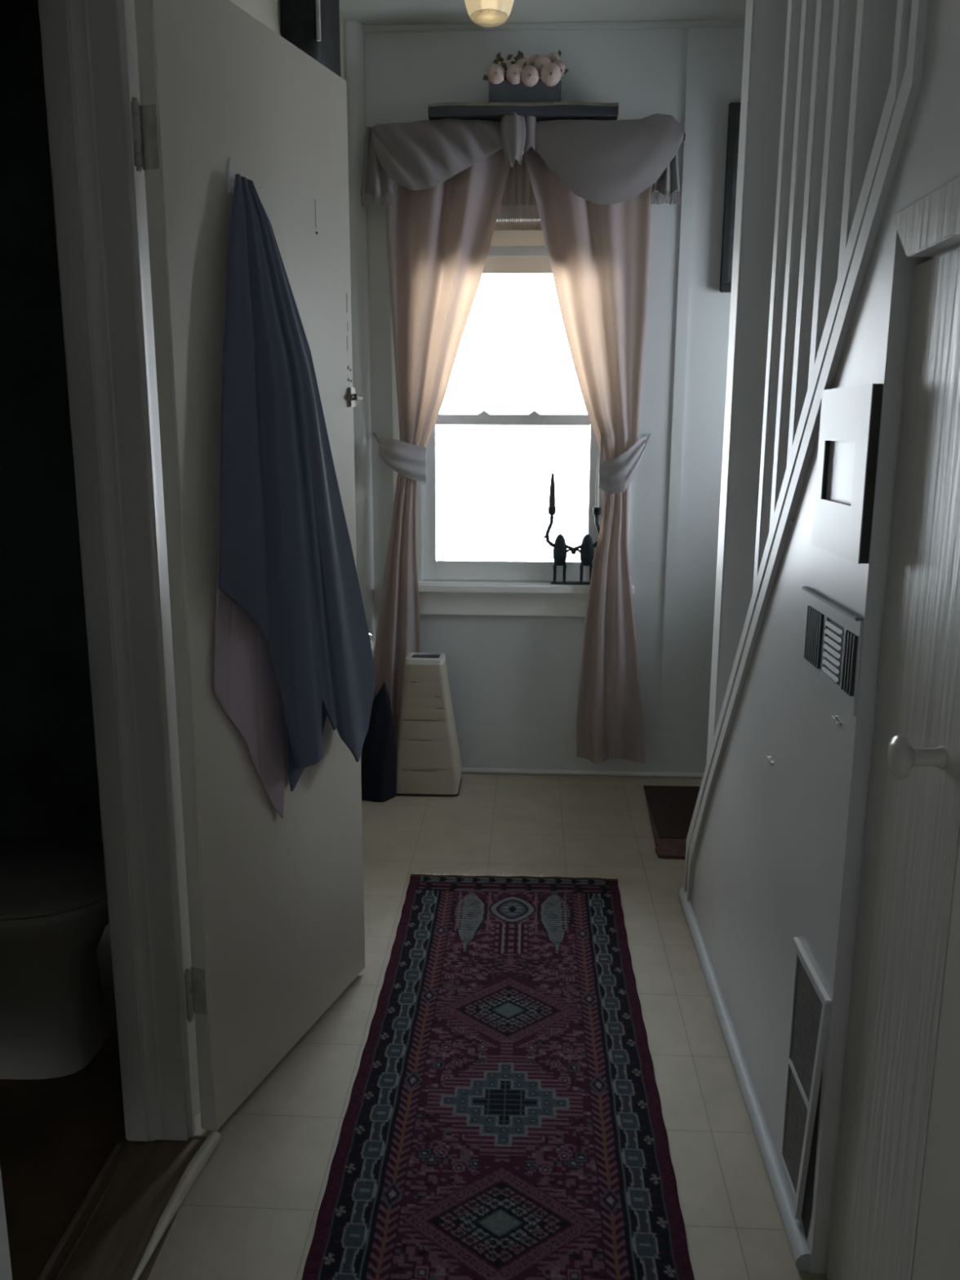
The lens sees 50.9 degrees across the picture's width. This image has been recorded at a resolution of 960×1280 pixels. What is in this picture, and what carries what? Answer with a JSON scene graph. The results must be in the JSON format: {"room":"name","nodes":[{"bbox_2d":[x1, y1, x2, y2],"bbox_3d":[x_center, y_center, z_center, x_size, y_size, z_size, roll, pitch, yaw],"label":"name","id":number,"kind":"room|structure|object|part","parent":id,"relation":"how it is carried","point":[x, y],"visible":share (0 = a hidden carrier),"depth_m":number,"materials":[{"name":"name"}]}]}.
{"room":"hallway","nodes":[
{"label":"hallway","id":0,"kind":"room"},
{"bbox_2d":[0,0,102,843],"bbox_3d":[-1.241,-0.367,1.674,1.150,2.724,2.700,1,12,3],"label":"wall","id":1,"kind":"structure","parent":0,"point":[49,784],"depth_m":2.67,"materials":[{"name":"paint"}]},
{"bbox_2d":[229,0,346,80],"bbox_3d":[-0.660,-0.201,0.892,0.090,2.724,5.960,1,12,3],"label":"wall","id":2,"kind":"structure","parent":0,"point":[268,12],"depth_m":2.52,"materials":[{"name":"beige paint"}]},
{"bbox_2d":[0,1166,12,1279],"bbox_3d":[-0.648,0.084,1.060,0.134,2.122,0.113,1,12,3],"label":"door frame","id":3,"kind":"structure","parent":2,"relation":"attached to","point":[6,1273],"depth_m":1.23,"materials":[{"name":"paint"}]},
{"bbox_2d":[38,0,199,1142],"bbox_3d":[-0.614,-0.082,1.806,0.126,2.142,0.156,1,12,3],"label":"door frame","id":4,"kind":"structure","parent":2,"relation":"attached to","point":[86,44],"depth_m":1.72,"materials":[{"name":"paint"}]},
{"bbox_2d":[130,0,373,1131],"bbox_3d":[-0.391,-0.113,2.042,0.086,2.060,0.698,4,13,19],"label":"door","id":5,"kind":"structure","parent":2,"relation":"in","point":[276,904],"depth_m":1.91,"materials":[{"name":"paint"}]},
{"bbox_2d":[227,157,234,194],"bbox_3d":[-0.430,-0.815,1.771,0.022,0.059,0.016,4,13,19],"label":"towel hook","id":6,"kind":"object","parent":5,"relation":"attached to","point":[230,168],"visible":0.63,"depth_m":1.77,"materials":[{"name":"paint"}]},
{"bbox_2d":[213,542,285,817],"bbox_3d":[-0.442,-0.193,1.881,0.007,1.185,0.232,4,13,19],"label":"bath towel","id":7,"kind":"object","parent":6,"relation":"hanging from","point":[246,686],"visible":0.3,"depth_m":1.94,"materials":[{"name":"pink fabric"}]},
{"bbox_2d":[217,173,376,791],"bbox_3d":[-0.358,-0.262,2.008,0.068,1.174,0.565,5,13,22],"label":"bath towel","id":8,"kind":"object","parent":6,"relation":"hanging from","point":[286,558],"visible":1,"depth_m":1.93,"materials":[{"name":"blue fabric"}]},
{"bbox_3d":[-0.263,0.009,2.340,0.025,0.053,0.053,4,13,19],"label":"knob","id":9,"kind":"part","parent":5,"relation":"part of","materials":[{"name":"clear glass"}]},
{"bbox_2d":[280,0,341,77],"bbox_3d":[-0.452,-1.744,2.730,0.102,0.445,0.342,1,12,3],"label":"wall picture","id":10,"kind":"object","parent":2,"relation":"hanging from","point":[313,26],"visible":0.7,"depth_m":2.61,"materials":[{"name":"fabric"}]},
{"bbox_2d":[0,773,826,1279],"bbox_3d":[-0.101,1.165,1.169,3.520,0.060,6.000,1,12,3],"label":"floor","id":11,"kind":"structure","parent":0,"point":[251,1211],"depth_m":2.10,"materials":[{"name":"beige tile"}]},
{"bbox_2d":[0,838,109,1079],"bbox_3d":[-1.116,0.527,2.192,0.716,0.787,0.460,1,12,3],"label":"toilet","id":12,"kind":"object","parent":11,"relation":"on","point":[54,911],"visible":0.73,"depth_m":2.14,"materials":[{"name":"ceramic"}]},
{"bbox_3d":[-1.004,0.506,2.182,0.488,0.022,0.376,1,12,3],"label":"lid","id":13,"kind":"part","parent":12,"relation":"part of","materials":[{"name":"ceramic"}]},
{"bbox_3d":[-1.004,0.528,2.186,0.492,0.019,0.380,1,12,3],"label":"seat","id":14,"kind":"part","parent":12,"relation":"part of","materials":[{"name":"plastic"}]},
{"bbox_2d":[44,1133,206,1279],"bbox_3d":[-0.640,1.119,1.342,0.175,0.036,1.305,1,12,3],"label":"threshold","id":15,"kind":"object","parent":11,"relation":"on","point":[113,1243],"visible":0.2,"depth_m":1.78,"materials":[{"name":"brown wood"}]},
{"bbox_2d":[37,1142,132,1279],"bbox_3d":[-0.703,1.053,1.570,0.036,0.012,0.770,1,12,3],"label":"threshold","id":16,"kind":"object","parent":15,"relation":"on","point":[62,1242],"visible":1,"depth_m":1.77,"materials":[{"name":"wood"}]},
{"bbox_2d":[131,1130,221,1279],"bbox_3d":[-0.551,1.041,1.568,0.042,0.031,0.787,1,12,4],"label":"threshold","id":17,"kind":"object","parent":15,"relation":"on","point":[194,1168],"visible":1,"depth_m":1.80,"materials":[{"name":"silver metal"}]},
{"bbox_2d":[360,682,396,802],"bbox_3d":[-0.384,0.373,3.751,0.130,0.430,0.138,8,14,34],"label":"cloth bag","id":18,"kind":"object","parent":11,"relation":"on","point":[379,758],"visible":0.9,"depth_m":3.73,"materials":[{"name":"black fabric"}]},
{"bbox_2d":[395,652,462,796],"bbox_3d":[-0.199,0.312,3.834,0.254,0.520,0.210,1,12,3],"label":"floor vase","id":19,"kind":"object","parent":11,"relation":"on","point":[428,760],"visible":0.97,"depth_m":3.76,"materials":[{"name":"beige ceramic"}]},
{"bbox_2d":[302,872,694,1279],"bbox_3d":[0.057,0.919,2.181,0.637,0.009,1.941,1,12,3],"label":"runner rug","id":20,"kind":"object","parent":11,"relation":"on","point":[503,1120],"visible":1,"depth_m":2.03,"materials":[{"name":"fabric"}]},
{"bbox_2d":[643,785,700,859],"bbox_3d":[0.900,0.633,3.551,0.626,0.016,0.655,1,12,3],"label":"doormat","id":21,"kind":"object","parent":11,"relation":"on","point":[670,808],"visible":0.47,"depth_m":3.57,"materials":[{"name":"brown fabric"}]},
{"bbox_2d":[684,0,928,901],"bbox_3d":[1.080,-0.413,1.943,1.031,2.724,1.464,1,12,3],"label":"staircase","id":22,"kind":"structure","parent":11,"relation":"on","point":[830,88],"depth_m":1.91,"materials":[{"name":"white paint"}]},
{"bbox_3d":[0.649,-0.756,2.414,0.090,2.250,0.090,1,12,3],"label":"newel post","id":23,"kind":"part","parent":22,"relation":"part of","materials":[{"name":"white paint"}]},
{"bbox_2d":[339,0,746,25],"bbox_3d":[-0.089,-1.555,0.601,3.520,0.050,6.200,1,12,3],"label":"ceiling","id":24,"kind":"structure","parent":0,"point":[366,12],"depth_m":3.39,"materials":[{"name":"paint"}]},
{"bbox_2d":[464,0,514,24],"bbox_3d":[0.027,-1.885,2.878,0.159,0.233,0.159,1,12,3],"label":"ceiling lamp","id":25,"kind":"object","parent":24,"relation":"attached to","point":[482,11],"visible":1,"depth_m":2.87,"materials":[{"name":"glass"}]},
{"bbox_2d":[364,26,958,730],"bbox_3d":[0.505,-0.806,3.815,2.620,2.724,0.120,1,12,3],"label":"wall","id":26,"kind":"structure","parent":0,"point":[504,671],"depth_m":3.72,"materials":[{"name":"paint"}]},
{"bbox_2d":[344,20,375,773],"bbox_3d":[-0.439,-0.802,3.773,0.058,2.724,0.058,1,12,3],"label":"trim","id":27,"kind":"structure","parent":26,"relation":"attached to","point":[354,33],"depth_m":3.68,"materials":[{"name":"paint"}]},
{"bbox_2d":[391,204,635,616],"bbox_3d":[0.122,-0.880,3.791,0.945,1.585,0.175,1,12,3],"label":"window","id":28,"kind":"structure","parent":26,"relation":"in","point":[446,587],"depth_m":3.88,"materials":[{"name":"paint"}]},
{"bbox_3d":[0.120,-0.928,3.738,0.895,1.470,0.020,1,12,3],"label":"casing","id":29,"kind":"part","parent":28,"relation":"part of","materials":[{"name":"paint"}]},
{"bbox_3d":[0.121,-0.541,3.867,0.685,0.630,0.035,1,12,3],"label":"sash","id":30,"kind":"part","parent":28,"relation":"part of","materials":[{"name":"paint"}]},
{"bbox_2d":[482,221,552,273],"bbox_3d":[0.123,-1.422,3.661,0.675,0.179,0.032,1,12,3],"label":"roller shade","id":31,"kind":"object","parent":28,"relation":"attached to","point":[510,251],"visible":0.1,"depth_m":3.65,"materials":[{"name":"beige fabric"}]},
{"bbox_3d":[0.117,-0.200,3.887,0.945,0.039,0.085,1,12,3],"label":"sill","id":32,"kind":"part","parent":28,"relation":"part of","materials":[{"name":"paint"}]},
{"bbox_2d":[542,506,600,584],"bbox_3d":[0.355,-0.357,3.832,0.231,0.292,0.047,1,12,3],"label":"candle holder","id":33,"kind":"object","parent":28,"relation":"on","point":[586,552],"visible":0.98,"depth_m":3.83,"materials":[{"name":"metal"}]},
{"bbox_2d":[548,471,555,506],"bbox_3d":[0.273,-0.558,3.799,0.025,0.146,0.024,1,12,3],"label":"candle","id":34,"kind":"object","parent":33,"relation":"in","point":[552,491],"visible":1,"depth_m":3.79,"materials":[{"name":"wax"}]},
{"bbox_2d":[547,506,555,518],"bbox_3d":[0.272,-0.480,3.815,0.031,0.044,0.031,1,12,3],"label":"candle cup","id":35,"kind":"object","parent":33,"relation":"on","point":[552,510],"depth_m":3.80,"materials":[{"name":"metal"}]},
{"bbox_2d":[592,506,600,519],"bbox_3d":[0.440,-0.478,3.807,0.031,0.044,0.031,1,12,3],"label":"candle cup","id":36,"kind":"object","parent":33,"relation":"on","point":[596,511],"depth_m":3.80,"materials":[{"name":"metal"}]},
{"bbox_2d":[595,457,599,507],"bbox_3d":[0.440,-0.583,3.785,0.015,0.202,0.015,1,12,3],"label":"candle","id":37,"kind":"object","parent":33,"relation":"in","point":[597,493],"visible":0.98,"depth_m":3.78,"materials":[{"name":"white wax"}]},
{"bbox_2d":[427,101,618,121],"bbox_3d":[0.148,-1.786,3.479,0.642,0.086,0.174,1,12,3],"label":"wall shelf","id":38,"kind":"object","parent":26,"relation":"attached to","point":[564,110],"visible":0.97,"depth_m":3.41,"materials":[{"name":"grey wood"}]},
{"bbox_2d":[360,111,684,206],"bbox_3d":[0.136,-1.646,3.455,1.112,0.298,0.087,1,12,3],"label":"swag valance","id":39,"kind":"object","parent":38,"relation":"hanging from","point":[601,162],"visible":1,"depth_m":3.44,"materials":[{"name":"grey fabric"}]},
{"bbox_2d":[482,49,568,102],"bbox_3d":[0.156,-1.904,3.437,0.291,0.180,0.158,1,12,3],"label":"flower planter","id":40,"kind":"object","parent":38,"relation":"on","point":[525,86],"visible":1,"depth_m":3.40,"materials":[{"name":"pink plant"}]},
{"bbox_2d":[363,19,745,32],"bbox_3d":[0.617,-2.115,3.468,2.160,0.020,0.014,1,12,3],"label":"trim","id":41,"kind":"structure","parent":26,"relation":"attached to","point":[708,23],"depth_m":3.48,"materials":[{"name":"paint"}]},
{"bbox_2d":[455,726,707,772],"bbox_3d":[0.607,0.437,4.006,2.160,0.172,0.005,1,12,3],"label":"trim","id":42,"kind":"structure","parent":26,"relation":"attached to","point":[487,747],"depth_m":4.02,"materials":[{"name":"white wood"}]},
{"bbox_2d":[462,767,704,777],"bbox_3d":[0.606,0.532,4.021,2.160,0.024,0.024,1,12,3],"label":"baseboard","id":43,"kind":"structure","parent":26,"relation":"attached to","point":[464,770],"depth_m":4.02,"materials":[{"name":"paint"}]},
{"bbox_2d":[658,26,701,729],"bbox_3d":[0.732,-0.876,3.724,0.045,2.509,0.008,1,12,3],"label":"trim","id":44,"kind":"structure","parent":26,"relation":"attached to","point":[694,35],"depth_m":3.69,"materials":[{"name":"white wood"}]},
{"bbox_2d":[719,102,741,292],"bbox_3d":[1.012,-1.552,3.553,0.300,0.624,0.021,1,12,3],"label":"wall picture","id":45,"kind":"object","parent":26,"relation":"attached to","point":[734,114],"visible":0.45,"depth_m":3.55,"materials":[{"name":"wood"}]},
{"bbox_3d":[0.155,-1.764,3.550,1.120,0.022,0.022,1,12,3],"label":"curtain rod","id":46,"kind":"object","parent":26,"relation":"attached to","visible":0},
{"bbox_2d":[373,148,510,746],"bbox_3d":[-0.164,-0.624,3.737,0.547,2.347,0.115,2,12,9],"label":"curtain","id":47,"kind":"object","parent":46,"relation":"hanging from","point":[439,237],"visible":0.86,"depth_m":3.64,"materials":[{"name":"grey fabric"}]},
{"bbox_2d":[495,153,542,230],"bbox_3d":[0.144,-1.586,3.575,0.180,0.255,0.014,1,12,3],"label":"lace valance","id":48,"kind":"object","parent":46,"relation":"hanging from","point":[518,190],"visible":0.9,"depth_m":3.58,"materials":[{"name":"beige fabric"}]},
{"bbox_2d":[524,146,652,764],"bbox_3d":[0.394,-0.642,3.707,0.510,2.294,0.113,0,12,-3],"label":"curtain","id":49,"kind":"object","parent":46,"relation":"hanging from","point":[598,254],"visible":0.93,"depth_m":3.65,"materials":[{"name":"grey fabric"}]},
{"bbox_3d":[0.462,-0.663,3.702,0.059,0.211,0.031,11,16,41],"label":"tie cord","id":50,"kind":"part","parent":49,"relation":"part of","materials":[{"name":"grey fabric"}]},
{"bbox_2d":[691,0,959,1273],"bbox_3d":[0.519,-0.086,0.365,0.050,2.724,4.800,1,12,3],"label":"wall","id":51,"kind":"structure","parent":0,"point":[779,858],"depth_m":1.65,"materials":[{"name":"paint"}]},
{"bbox_2d":[678,887,810,1271],"bbox_3d":[0.570,0.884,2.316,0.038,0.037,1.354,1,12,3],"label":"baseboard","id":52,"kind":"structure","parent":51,"relation":"attached to","point":[795,1235],"depth_m":2.02,"materials":[{"name":"paint"}]},
{"bbox_2d":[766,755,773,764],"bbox_3d":[0.564,0.234,1.968,0.005,0.012,0.040,1,12,3],"label":"nail","id":53,"kind":"object","parent":51,"relation":"attached to","point":[768,757],"visible":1,"depth_m":1.97,"materials":[{"name":"silver metal"}]},
{"bbox_2d":[778,937,831,1239],"bbox_3d":[0.542,0.758,1.702,0.009,0.454,0.200,1,12,3],"label":"air vent","id":54,"kind":"object","parent":51,"relation":"in","point":[811,1003],"visible":1,"depth_m":1.70,"materials":[{"name":"metal"}]},
{"bbox_3d":[0.546,0.854,1.738,0.002,0.191,0.139,1,12,3],"label":"panel","id":55,"kind":"part","parent":54,"relation":"part of","materials":[{"name":"grey metal"}]},
{"bbox_3d":[0.546,0.656,1.681,0.002,0.203,0.170,1,12,3],"label":"panel","id":56,"kind":"part","parent":54,"relation":"part of","materials":[{"name":"grey metal"}]},
{"bbox_2d":[800,586,863,716],"bbox_3d":[0.546,0.010,1.590,0.012,0.146,0.293,1,12,3],"label":"wall heater","id":57,"kind":"object","parent":51,"relation":"attached to","point":[832,642],"visible":1,"depth_m":1.56,"materials":[{"name":"metal"}]},
{"bbox_2d":[824,617,850,684],"bbox_3d":[0.551,0.012,1.585,0.001,0.094,0.270,1,12,3],"label":"vent","id":58,"kind":"object","parent":57,"relation":"attached to","point":[837,629],"depth_m":1.54,"materials":[{"name":"white metal"}]},
{"bbox_2d":[831,715,841,724],"bbox_3d":[0.546,0.123,1.548,0.005,0.012,0.040,1,12,3],"label":"nail","id":59,"kind":"object","parent":51,"relation":"attached to","point":[836,721],"visible":1,"depth_m":1.55,"materials":[{"name":"silver metal"}]},
{"bbox_2d":[811,383,883,564],"bbox_3d":[0.544,-0.252,1.510,0.014,0.246,0.242,1,12,3],"label":"square frame","id":60,"kind":"object","parent":51,"relation":"attached to","point":[850,423],"visible":1,"depth_m":1.48,"materials":[{"name":"grey paint"}]},
{"bbox_2d":[826,247,959,1279],"bbox_3d":[0.543,0.304,1.336,0.090,1.561,0.306,1,12,3],"label":"door","id":61,"kind":"structure","parent":51,"relation":"in","point":[912,834],"depth_m":1.31,"materials":[{"name":"paint"}]},
{"bbox_3d":[0.525,0.141,1.215,0.060,0.054,0.054,1,12,3],"label":"knob","id":62,"kind":"part","parent":61,"relation":"part of","materials":[{"name":"beige ceramic"}]},
{"bbox_2d":[892,175,959,1279],"bbox_3d":[0.555,0.292,1.232,0.058,1.629,0.545,1,12,3],"label":"door frame","id":63,"kind":"structure","parent":51,"relation":"attached to","point":[937,1251],"depth_m":1.19,"materials":[{"name":"paint"}]}
]}

